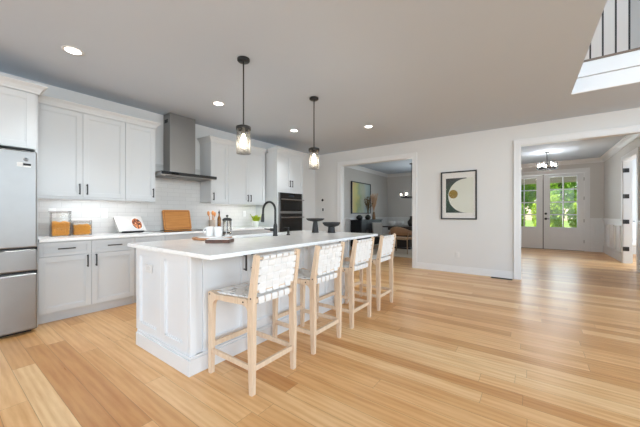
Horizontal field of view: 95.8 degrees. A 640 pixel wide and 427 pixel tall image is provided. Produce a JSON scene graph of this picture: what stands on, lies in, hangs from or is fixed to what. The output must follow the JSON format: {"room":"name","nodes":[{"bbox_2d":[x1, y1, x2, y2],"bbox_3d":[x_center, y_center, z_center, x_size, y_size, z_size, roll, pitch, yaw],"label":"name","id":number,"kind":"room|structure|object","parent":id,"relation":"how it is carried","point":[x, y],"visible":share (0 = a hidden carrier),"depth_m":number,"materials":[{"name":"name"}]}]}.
{"room":"kitchen","nodes":[
{"label":"kitchen","id":0,"kind":"room"},
{"bbox_2d":[0,72,314,235],"bbox_3d":[-3.346,-0.246,3.546,0.129,2.843,10.960,0,0,36],"label":"wall","id":1,"kind":"structure","parent":0,"point":[170,194],"depth_m":4.55,"materials":[{"name":"tile"}]},
{"bbox_2d":[48,208,55,217],"bbox_3d":[-3.271,-0.005,3.531,0.009,0.116,0.072,0,0,36],"label":"wall outlet","id":2,"kind":"object","parent":1,"relation":"attached to","point":[50,210],"visible":0.87,"depth_m":3.53,"materials":[{"name":"plastic"}]},
{"bbox_2d":[38,94,126,200],"bbox_3d":[-2.990,-0.743,3.602,0.394,1.145,0.896,0,0,36],"label":"upper cabinet","id":3,"kind":"object","parent":1,"relation":"attached to","point":[81,147],"visible":0.93,"depth_m":3.48,"materials":[{"name":"paint"}]},
{"bbox_2d":[125,115,161,201],"bbox_3d":[-2.593,-0.743,4.142,0.394,1.145,0.441,0,0,36],"label":"upper cabinet","id":4,"kind":"object","parent":1,"relation":"attached to","point":[139,132],"visible":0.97,"depth_m":4.03,"materials":[{"name":"paint"}]},
{"bbox_2d":[155,113,216,181],"bbox_3d":[-2.182,-1.060,4.600,0.496,1.013,0.893,0,0,36],"label":"range hood","id":5,"kind":"object","parent":1,"relation":"attached to","point":[179,131],"visible":0.97,"depth_m":4.59,"materials":[{"name":"metal"}]},
{"bbox_2d":[197,135,229,203],"bbox_3d":[-1.880,-0.743,5.114,0.394,1.145,0.406,0,0,36],"label":"upper cabinet","id":6,"kind":"object","parent":1,"relation":"attached to","point":[213,149],"visible":1,"depth_m":5.03,"materials":[{"name":"paint"}]},
{"bbox_2d":[228,140,266,204],"bbox_3d":[-1.498,-0.743,5.635,0.394,1.145,0.883,0,0,36],"label":"upper cabinet","id":7,"kind":"object","parent":1,"relation":"attached to","point":[246,173],"visible":0.8,"depth_m":5.52,"materials":[{"name":"paint"}]},
{"bbox_2d":[0,243,639,426],"bbox_3d":[2.825,1.225,2.702,11.040,0.100,17.100,0,0,36],"label":"floor","id":8,"kind":"structure","parent":0,"point":[557,345],"depth_m":2.26,"materials":[{"name":"brown wood"}]},
{"bbox_2d":[0,148,36,337],"bbox_3d":[-3.376,0.282,2.726,0.731,1.785,0.913,0,0,36],"label":"refrigerator","id":9,"kind":"object","parent":8,"relation":"on","point":[18,168],"visible":1,"depth_m":2.77,"materials":[{"name":"silver metal"}]},
{"bbox_2d":[0,74,47,326],"bbox_3d":[-3.434,-0.070,2.740,0.696,2.490,1.140,0,0,36],"label":"tall cabinet","id":10,"kind":"object","parent":8,"relation":"on","point":[18,97],"visible":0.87,"depth_m":2.88,"materials":[{"name":"paint"}]},
{"bbox_2d":[38,237,134,324],"bbox_3d":[-2.886,0.738,3.532,0.644,0.875,0.906,0,0,36],"label":"base cabinet","id":11,"kind":"object","parent":8,"relation":"on","point":[76,277],"visible":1,"depth_m":3.31,"materials":[{"name":"paint"}]},
{"bbox_2d":[38,226,272,242],"bbox_3d":[-2.131,0.284,4.556,0.651,0.030,3.452,0,0,36],"label":"countertop","id":12,"kind":"structure","parent":11,"relation":"on","point":[147,233],"depth_m":3.70,"materials":[{"name":"stone"}]},
{"bbox_2d":[49,211,71,236],"bbox_3d":[-3.105,0.119,3.451,0.146,0.298,0.183,0,0,36],"label":"food container","id":13,"kind":"object","parent":12,"relation":"on","point":[68,212],"visible":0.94,"depth_m":3.41,"materials":[{"name":"clear glass"}]},
{"bbox_2d":[52,221,69,235],"bbox_3d":[-3.104,0.176,3.450,0.130,0.174,0.167,0,0,36],"label":"pasta","id":14,"kind":"object","parent":13,"relation":"in","point":[58,228],"visible":0.94,"depth_m":3.42,"materials":[{"name":"orange food"}]},
{"bbox_2d":[71,220,91,235],"bbox_3d":[-2.997,0.177,3.628,0.131,0.183,0.191,0,0,36],"label":"food container","id":15,"kind":"object","parent":12,"relation":"on","point":[89,221],"visible":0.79,"depth_m":3.65,"materials":[{"name":"clear glass"}]},
{"bbox_2d":[74,224,90,234],"bbox_3d":[-2.996,0.197,3.627,0.115,0.133,0.177,0,0,36],"label":"pasta","id":16,"kind":"object","parent":15,"relation":"in","point":[81,229],"visible":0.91,"depth_m":3.60,"materials":[{"name":"orange food"}]},
{"bbox_2d":[113,216,145,232],"bbox_3d":[-2.666,0.155,4.056,0.201,0.228,0.350,0,0,32],"label":"cookbook","id":17,"kind":"object","parent":12,"relation":"on","point":[124,224],"visible":0.98,"depth_m":4.03,"materials":[{"name":"paper"}]},
{"bbox_2d":[132,218,141,228],"bbox_3d":[-2.611,0.144,4.122,0.122,0.146,0.124,0,0,36],"label":"food picture","id":18,"kind":"object","parent":17,"relation":"attached to","point":[136,222],"depth_m":4.12},
{"bbox_2d":[152,228,205,232],"bbox_3d":[-2.141,0.265,4.572,0.520,0.007,0.860,0,0,36],"label":"cooktop","id":19,"kind":"object","parent":12,"relation":"in","point":[199,229],"visible":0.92,"depth_m":4.45,"materials":[{"name":"black glass"}]},
{"bbox_2d":[162,210,191,229],"bbox_3d":[-2.335,0.103,4.726,0.093,0.321,0.450,0,0,36],"label":"cutting board","id":20,"kind":"object","parent":19,"relation":"on","point":[172,219],"visible":0.95,"depth_m":4.70,"materials":[{"name":"brown wood"}]},
{"bbox_2d":[209,220,214,226],"bbox_3d":[-1.908,0.191,5.108,0.112,0.155,0.112,0,0,36],"label":"utensil crock","id":21,"kind":"object","parent":12,"relation":"on","point":[211,222],"visible":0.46,"depth_m":5.06,"materials":[{"name":"white ceramic"}]},
{"bbox_2d":[217,211,220,226],"bbox_3d":[-1.823,0.101,5.225,0.064,0.335,0.064,0,0,36],"label":"oil bottle","id":22,"kind":"object","parent":12,"relation":"on","point":[219,217],"visible":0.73,"depth_m":5.20,"materials":[{"name":"orange glass"}]},
{"bbox_2d":[250,214,260,226],"bbox_3d":[-1.281,0.136,5.770,0.403,0.266,0.391,0,0,36],"label":"potted plant","id":23,"kind":"object","parent":12,"relation":"on","point":[256,218],"visible":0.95,"depth_m":5.73,"materials":[{"name":"green plant"}]},
{"bbox_2d":[132,235,164,302],"bbox_3d":[-2.506,0.738,4.051,0.644,0.875,0.375,0,0,36],"label":"base cabinet","id":24,"kind":"object","parent":8,"relation":"on","point":[160,237],"visible":0.21,"depth_m":3.81,"materials":[{"name":"paint"}]},
{"bbox_2d":[164,233,205,240],"bbox_3d":[-2.129,0.738,4.564,0.644,0.875,0.893,0,0,36],"label":"base cabinet","id":25,"kind":"object","parent":8,"relation":"on","point":[177,236],"visible":0.05,"depth_m":4.24,"materials":[{"name":"paint"}]},
{"bbox_2d":[225,230,250,235],"bbox_3d":[-1.677,0.738,5.180,0.644,0.875,0.629,0,0,36],"label":"base cabinet","id":26,"kind":"object","parent":8,"relation":"on","point":[245,232],"visible":0.11,"depth_m":5.09,"materials":[{"name":"paint"}]},
{"bbox_2d":[136,240,348,376],"bbox_3d":[-0.624,0.738,3.270,0.950,0.875,2.309,0,0,36],"label":"base cabinet","id":27,"kind":"object","parent":8,"relation":"on","point":[172,299],"visible":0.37,"depth_m":2.35,"materials":[{"name":"paint"}]},
{"bbox_2d":[145,263,151,272],"bbox_3d":[-1.486,0.475,2.506,0.118,0.074,0.009,0,0,36],"label":"wall outlet","id":28,"kind":"object","parent":27,"relation":"attached to","point":[148,267],"visible":1,"depth_m":2.50,"materials":[{"name":"plastic"}]},
{"bbox_2d":[128,230,377,259],"bbox_3d":[-0.484,0.284,3.229,1.290,0.030,2.485,0,0,36],"label":"countertop","id":29,"kind":"structure","parent":27,"relation":"on","point":[241,246],"depth_m":2.59,"materials":[{"name":"stone"}]},
{"bbox_2d":[192,236,231,240],"bbox_3d":[-1.134,0.256,3.052,0.400,0.026,0.400,0,0,36],"label":"serving board","id":30,"kind":"object","parent":29,"relation":"on","point":[200,238],"visible":0.75,"depth_m":2.92,"materials":[{"name":"brown wood"}]},
{"bbox_2d":[203,226,213,235],"bbox_3d":[-1.181,0.191,3.083,0.107,0.102,0.091,0,0,36],"label":"mug","id":31,"kind":"object","parent":30,"relation":"on","point":[209,230],"visible":0.91,"depth_m":3.05,"materials":[{"name":"white ceramic"}]},
{"bbox_2d":[214,227,222,236],"bbox_3d":[-1.071,0.191,3.075,0.086,0.102,0.111,0,0,36],"label":"mug","id":32,"kind":"object","parent":30,"relation":"on","point":[217,230],"visible":1,"depth_m":3.03,"materials":[{"name":"white ceramic"}]},
{"bbox_2d":[222,215,231,235],"bbox_3d":[-1.018,0.128,3.153,0.132,0.228,0.110,0,0,36],"label":"press","id":33,"kind":"object","parent":30,"relation":"on","point":[227,219],"visible":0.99,"depth_m":3.12,"materials":[{"name":"clear glass"}]},
{"bbox_2d":[205,238,233,242],"bbox_3d":[-0.927,0.250,2.683,0.220,0.037,0.160,0,0,-2],"label":"board","id":34,"kind":"object","parent":29,"relation":"on","point":[210,240],"visible":1,"depth_m":2.61,"materials":[{"name":"white stone"}]},
{"bbox_2d":[261,201,277,235],"bbox_3d":[-0.644,0.057,3.487,0.274,0.424,0.138,0,0,36],"label":"faucet","id":35,"kind":"object","parent":29,"relation":"on","point":[274,229],"visible":0.99,"depth_m":3.44,"materials":[{"name":"black metal"}]},
{"bbox_2d":[306,218,323,232],"bbox_3d":[-0.067,0.169,4.067,0.256,0.200,0.256,0,0,36],"label":"pedestal bowl","id":36,"kind":"object","parent":29,"relation":"on","point":[314,220],"visible":1,"depth_m":4.03,"materials":[{"name":"black ceramic"}]},
{"bbox_2d":[323,222,339,232],"bbox_3d":[0.161,0.196,4.074,0.250,0.145,0.250,0,0,36],"label":"pedestal bowl","id":37,"kind":"object","parent":29,"relation":"on","point":[331,226],"visible":1,"depth_m":4.01,"materials":[{"name":"black ceramic"}]},
{"bbox_2d":[208,248,299,396],"bbox_3d":[-0.488,0.719,2.156,0.529,0.912,0.434,0,0,36],"label":"bar stool","id":38,"kind":"object","parent":8,"relation":"on","point":[277,271],"visible":1,"depth_m":2.06,"materials":[{"name":"brown wood"}]},
{"bbox_2d":[250,229,272,233],"bbox_3d":[-1.301,0.738,5.692,0.644,0.875,0.635,0,0,36],"label":"base cabinet","id":39,"kind":"object","parent":8,"relation":"on","point":[261,230],"visible":0.06,"depth_m":5.46,"materials":[{"name":"paint"}]},
{"bbox_2d":[256,147,306,231],"bbox_3d":[-0.850,-0.070,6.264,0.696,2.490,0.938,0,0,36],"label":"tall cabinet","id":40,"kind":"object","parent":8,"relation":"on","point":[283,167],"visible":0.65,"depth_m":5.93,"materials":[{"name":"paint"}]},
{"bbox_2d":[278,192,303,231],"bbox_3d":[-0.815,0.152,6.245,0.658,1.155,0.740,0,0,36],"label":"wall oven","id":41,"kind":"object","parent":40,"relation":"in","point":[290,205],"visible":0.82,"depth_m":6.05,"materials":[{"name":"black metal"}]},
{"bbox_2d":[272,241,344,354],"bbox_3d":[-0.103,0.719,2.705,0.529,0.912,0.434,0,0,36],"label":"bar stool","id":42,"kind":"object","parent":8,"relation":"on","point":[329,259],"visible":0.85,"depth_m":2.61,"materials":[{"name":"brown wood"}]},
{"bbox_2d":[316,237,374,328],"bbox_3d":[0.276,0.719,3.245,0.529,0.912,0.434,0,0,36],"label":"bar stool","id":43,"kind":"object","parent":8,"relation":"on","point":[362,250],"visible":0.71,"depth_m":3.13,"materials":[{"name":"brown wood"}]},
{"bbox_2d":[350,219,382,248],"bbox_3d":[1.594,0.691,9.713,0.400,0.968,1.580,0,0,36],"label":"sideboard","id":44,"kind":"object","parent":8,"relation":"on","point":[357,226],"visible":0.46,"depth_m":9.19,"materials":[{"name":"black paint"}]},
{"bbox_2d":[364,197,372,219],"bbox_3d":[1.617,-0.186,9.734,0.327,0.785,0.262,0,0,36],"label":"round vase","id":45,"kind":"object","parent":44,"relation":"on","point":[367,217],"visible":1,"depth_m":9.70,"materials":[{"name":"black ceramic"}]},
{"bbox_2d":[370,193,377,218],"bbox_3d":[1.892,-0.264,10.145,0.338,0.942,0.264,0,0,36],"label":"pampas vase","id":46,"kind":"object","parent":44,"relation":"on","point":[374,198],"visible":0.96,"depth_m":10.11,"materials":[{"name":"beige ceramic"}]},
{"bbox_2d":[345,233,395,310],"bbox_3d":[0.662,0.719,3.787,0.529,0.912,0.434,0,0,36],"label":"bar stool","id":47,"kind":"object","parent":8,"relation":"on","point":[386,246],"visible":0.81,"depth_m":3.69,"materials":[{"name":"brown wood"}]},
{"bbox_2d":[373,244,411,257],"bbox_3d":[3.013,1.169,9.137,2.450,0.012,3.200,0,0,36],"label":"dining rug","id":48,"kind":"object","parent":8,"relation":"on","point":[400,252],"visible":0.04,"depth_m":8.62,"materials":[{"name":"fabric"}]},
{"bbox_2d":[372,222,388,248],"bbox_3d":[1.978,0.730,9.393,0.380,0.866,0.496,0,0,-24],"label":"dining chair","id":49,"kind":"object","parent":48,"relation":"on","point":[377,228],"visible":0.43,"depth_m":9.51,"materials":[{"name":"grey fabric"}]},
{"bbox_2d":[382,225,411,248],"bbox_3d":[3.191,0.789,9.379,2.050,0.748,1.000,0,0,36],"label":"dining table","id":50,"kind":"object","parent":48,"relation":"on","point":[401,244],"visible":0.26,"depth_m":9.52,"materials":[{"name":"brown wood"}]},
{"bbox_2d":[408,216,411,226],"bbox_3d":[2.942,0.249,9.252,0.258,0.330,0.258,0,0,-9],"label":"vase","id":51,"kind":"object","parent":50,"relation":"on","point":[410,219],"visible":0.55,"depth_m":9.18,"materials":[{"name":"black ceramic"}]},
{"bbox_2d":[389,227,411,253],"bbox_3d":[2.431,0.773,8.607,0.697,0.779,0.618,0,0,36],"label":"rattan armchair","id":52,"kind":"object","parent":48,"relation":"on","point":[396,230],"visible":0.76,"depth_m":8.35,"materials":[{"name":"brown wicker"}]},
{"bbox_2d":[633,223,635,246],"bbox_3d":[8.524,0.717,7.832,0.611,0.925,0.626,0,0,36],"label":"toilet","id":53,"kind":"object","parent":8,"relation":"on","point":[634,224],"visible":0.02,"depth_m":7.95,"materials":[{"name":"white ceramic"}]},
{"bbox_2d":[0,0,639,173],"bbox_3d":[2.428,-1.718,2.262,10.960,0.300,15.720,0,0,36],"label":"ceiling","id":54,"kind":"structure","parent":0,"point":[409,70],"depth_m":3.00,"materials":[{"name":"paint"}]},
{"bbox_2d":[61,45,84,55],"bbox_3d":[-2.376,-1.565,2.780,0.174,0.004,0.174,0,0,36],"label":"recessed light","id":55,"kind":"object","parent":54,"relation":"in","point":[72,50],"visible":1,"depth_m":2.77,"materials":[{"name":"plastic"}]},
{"bbox_2d":[212,101,224,105],"bbox_3d":[-1.447,-1.565,4.120,0.174,0.004,0.174,0,0,36],"label":"recessed light","id":56,"kind":"object","parent":54,"relation":"in","point":[217,103],"visible":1,"depth_m":4.11,"materials":[{"name":"plastic"}]},
{"bbox_2d":[236,56,250,154],"bbox_3d":[-0.776,-1.087,2.933,0.147,0.960,0.147,0,0,20],"label":"pendant light","id":57,"kind":"object","parent":54,"relation":"hanging from","point":[243,60],"visible":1,"depth_m":2.92,"materials":[{"name":"black metal"}]},
{"bbox_2d":[309,96,318,169],"bbox_3d":[-0.081,-1.087,3.923,0.147,0.960,0.147,0,0,20],"label":"pendant light","id":58,"kind":"object","parent":54,"relation":"hanging from","point":[313,149],"visible":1,"depth_m":3.90,"materials":[{"name":"clear glass"}]},
{"bbox_2d":[399,163,411,197],"bbox_3d":[2.864,-1.029,9.061,0.681,1.076,0.709,0,0,36],"label":"chandelier","id":59,"kind":"object","parent":54,"relation":"hanging from","point":[406,195],"visible":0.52,"depth_m":9.05,"materials":[{"name":"white glass"}]},
{"bbox_2d":[571,50,639,94],"bbox_3d":[5.552,-1.756,2.164,5.606,0.377,0.042,0,0,36],"label":"trim","id":60,"kind":"structure","parent":54,"relation":"attached to","point":[621,69],"depth_m":3.59,"materials":[{"name":"paint"}]},
{"bbox_2d":[315,107,639,271],"bbox_3d":[4.226,-0.197,4.713,10.960,2.743,0.120,0,0,36],"label":"wall","id":61,"kind":"structure","parent":0,"point":[486,242],"depth_m":5.59,"materials":[{"name":"paint"}]},
{"bbox_2d":[337,152,416,267],"bbox_3d":[1.307,-0.069,6.849,2.019,2.487,0.168,0,0,36],"label":"trim","id":62,"kind":"structure","parent":61,"relation":"attached to","point":[340,165],"depth_m":6.60,"materials":[{"name":"paint"}]},
{"bbox_2d":[441,170,476,219],"bbox_3d":[2.735,-0.360,5.713,0.652,0.954,0.031,0,0,36],"label":"framed print","id":63,"kind":"object","parent":61,"relation":"attached to","point":[458,188],"visible":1,"depth_m":5.70,"materials":[{"name":"white paper"}]},
{"bbox_2d":[417,262,513,278],"bbox_3d":[1.669,1.110,6.505,4.476,0.130,0.015,0,0,36],"label":"baseboard","id":64,"kind":"structure","parent":61,"relation":"attached to","point":[448,268],"depth_m":5.62,"materials":[{"name":"paint"}]},
{"bbox_2d":[514,124,639,279],"bbox_3d":[4.308,-0.069,4.648,1.976,2.487,0.168,0,0,36],"label":"trim","id":65,"kind":"structure","parent":61,"relation":"attached to","point":[633,129],"depth_m":5.11,"materials":[{"name":"paint"}]},
{"bbox_2d":[344,136,639,219],"bbox_3d":[4.306,-0.305,8.363,6.690,2.960,5.860,0,0,36],"label":"wall","id":66,"kind":"structure","parent":0,"point":[605,177],"depth_m":9.05,"materials":[{"name":"beige paint"}]},
{"bbox_2d":[351,181,370,213],"bbox_3d":[1.407,-0.520,9.820,0.050,1.050,1.340,0,0,36],"label":"framed painting","id":67,"kind":"object","parent":66,"relation":"attached to","point":[360,191],"visible":0.98,"depth_m":9.69,"materials":[{"name":"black paint"}]},
{"bbox_2d":[344,217,409,249],"bbox_3d":[1.745,0.657,9.497,0.980,1.035,4.620,0,0,36],"label":"trim","id":68,"kind":"structure","parent":66,"relation":"attached to","point":[385,222],"depth_m":11.22,"materials":[{"name":"paint"}]},
{"bbox_2d":[346,165,410,176],"bbox_3d":[2.691,-1.513,8.791,3.340,0.110,4.640,0,0,36],"label":"trim","id":69,"kind":"structure","parent":66,"relation":"attached to","point":[356,167],"depth_m":10.81,"materials":[{"name":"paint"}]},
{"bbox_2d":[521,175,542,248],"bbox_3d":[6.991,-0.059,9.904,1.013,2.443,0.066,0,0,36],"label":"door","id":70,"kind":"structure","parent":66,"relation":"in","point":[531,237],"depth_m":9.68,"materials":[{"name":"paint"}]},
{"bbox_2d":[543,175,543,248],"bbox_3d":[7.412,-0.059,9.600,0.027,2.443,0.050,0,0,36],"label":"door frame","id":71,"kind":"structure","parent":66,"relation":"attached to","point":[543,175],"depth_m":9.58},
{"bbox_2d":[521,168,589,251],"bbox_3d":[7.424,-0.120,9.621,2.290,2.590,0.142,0,0,36],"label":"trim","id":72,"kind":"structure","parent":66,"relation":"attached to","point":[586,171],"depth_m":8.96,"materials":[{"name":"paint"}]},
{"bbox_2d":[544,172,583,250],"bbox_3d":[7.814,-0.059,9.275,1.006,2.443,0.107,0,0,36],"label":"door","id":73,"kind":"structure","parent":66,"relation":"in","point":[562,238],"depth_m":9.27,"materials":[{"name":"paint"}]},
{"bbox_2d":[521,134,639,167],"bbox_3d":[5.701,-1.620,7.265,2.900,0.130,5.740,0,0,36],"label":"trim","id":74,"kind":"structure","parent":66,"relation":"attached to","point":[627,139],"depth_m":8.60,"materials":[{"name":"paint"}]},
{"bbox_2d":[590,218,639,271],"bbox_3d":[6.756,0.657,6.510,0.305,1.035,5.710,0,0,36],"label":"trim","id":75,"kind":"structure","parent":66,"relation":"attached to","point":[605,233],"depth_m":8.19,"materials":[{"name":"paint"}]},
{"bbox_2d":[521,135,625,163],"bbox_3d":[5.785,-1.735,7.278,3.020,0.100,5.860,0,0,36],"label":"ceiling","id":76,"kind":"structure","parent":0,"point":[589,148],"depth_m":7.73,"materials":[{"name":"paint"}]},
{"bbox_2d":[536,151,557,169],"bbox_3d":[6.219,-1.448,7.923,0.472,0.473,0.458,0,0,36],"label":"chandelier","id":77,"kind":"object","parent":76,"relation":"hanging from","point":[540,166],"visible":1,"depth_m":7.84,"materials":[{"name":"white glass"}]},
{"bbox_2d":[584,0,639,59],"bbox_3d":[6.000,-3.142,4.975,8.392,2.367,1.989,0,0,13],"label":"wall","id":78,"kind":"structure","parent":0,"point":[622,5],"depth_m":5.02,"materials":[{"name":"paint"}]},
{"bbox_2d":[632,159,635,253],"bbox_3d":[8.144,-0.255,5.548,2.830,2.860,5.860,0,0,36],"label":"wall","id":79,"kind":"structure","parent":0,"point":[634,160],"depth_m":8.34,"materials":[{"name":"paint"}]},
{"bbox_2d":[623,161,634,262],"bbox_3d":[7.554,-0.030,7.060,0.912,2.390,0.160,0,0,-40],"label":"door","id":80,"kind":"structure","parent":79,"relation":"in","point":[625,170],"depth_m":6.76,"materials":[{"name":"paint"}]},
{"bbox_2d":[621,147,638,270],"bbox_3d":[6.893,-0.087,6.353,0.149,2.525,1.350,0,0,36],"label":"trim","id":81,"kind":"structure","parent":79,"relation":"attached to","point":[626,160],"depth_m":6.79,"materials":[{"name":"paint"}]},
{"bbox_3d":[5.806,-1.923,4.100,7.686,0.070,3.320,0,0,36],"label":"floor","id":82,"kind":"structure","parent":0,"visible":0},
{"bbox_2d":[583,47,639,62],"bbox_3d":[5.569,-1.958,2.187,5.606,0.023,0.125,0,0,36],"label":"trim","id":83,"kind":"structure","parent":82,"relation":"on","point":[638,48],"depth_m":3.56,"materials":[{"name":"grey wood"}]},
{"bbox_2d":[589,0,629,58],"bbox_3d":[4.891,-2.453,2.675,3.876,0.965,0.060,0,0,36],"label":"stair railing","id":84,"kind":"object","parent":83,"relation":"on","point":[615,0],"visible":0.47,"depth_m":3.57,"materials":[{"name":"black metal"}]},
{"label":"outside","id":85,"kind":"structure","parent":0,"visible":0},
{"bbox_2d":[525,220,569,226],"bbox_3d":[25.020,1.400,34.107,80.000,0.150,55.400,0,0,36],"label":"ground","id":86,"kind":"structure","parent":85,"point":[529,223],"depth_m":38.29,"materials":[{"name":"green plant"}]},
{"bbox_2d":[521,203,525,225],"bbox_3d":[10.699,0.244,16.077,1.365,2.168,1.456,0,0,36],"label":"shrub","id":87,"kind":"object","parent":86,"relation":"on","point":[522,207],"visible":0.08,"depth_m":15.57,"materials":[{"name":"green plant"}]},
{"bbox_2d":[521,184,535,213],"bbox_3d":[16.660,-4.210,24.711,4.551,11.075,4.785,0,0,36],"label":"tree","id":88,"kind":"object","parent":86,"relation":"on","point":[522,192],"visible":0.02,"depth_m":23.91,"materials":[{"name":"green plant"}]},
{"bbox_2d":[531,194,561,226],"bbox_3d":[11.733,0.084,14.954,1.399,2.489,1.459,0,0,36],"label":"shrub","id":89,"kind":"object","parent":86,"relation":"on","point":[555,208],"visible":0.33,"depth_m":14.55,"materials":[{"name":"green plant"}]},
{"bbox_2d":[521,182,576,225],"bbox_3d":[15.794,-3.431,19.450,4.381,9.517,4.547,0,0,36],"label":"tree","id":90,"kind":"object","parent":86,"relation":"on","point":[568,194],"visible":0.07,"depth_m":18.71,"materials":[{"name":"green plant"}]},
{"bbox_2d":[566,202,576,227],"bbox_3d":[13.089,0.212,14.334,1.404,2.233,1.450,0,0,36],"label":"shrub","id":91,"kind":"object","parent":86,"relation":"on","point":[573,210],"visible":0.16,"depth_m":14.48,"materials":[{"name":"green plant"}]},
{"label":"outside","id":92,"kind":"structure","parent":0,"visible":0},
{"bbox_2d":[521,176,576,184],"bbox_3d":[7.601,-1.560,11.123,9.900,0.730,2.470,0,0,36],"label":"porch roof","id":93,"kind":"structure","parent":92,"point":[567,179],"depth_m":11.16,"materials":[{"name":"paint"}]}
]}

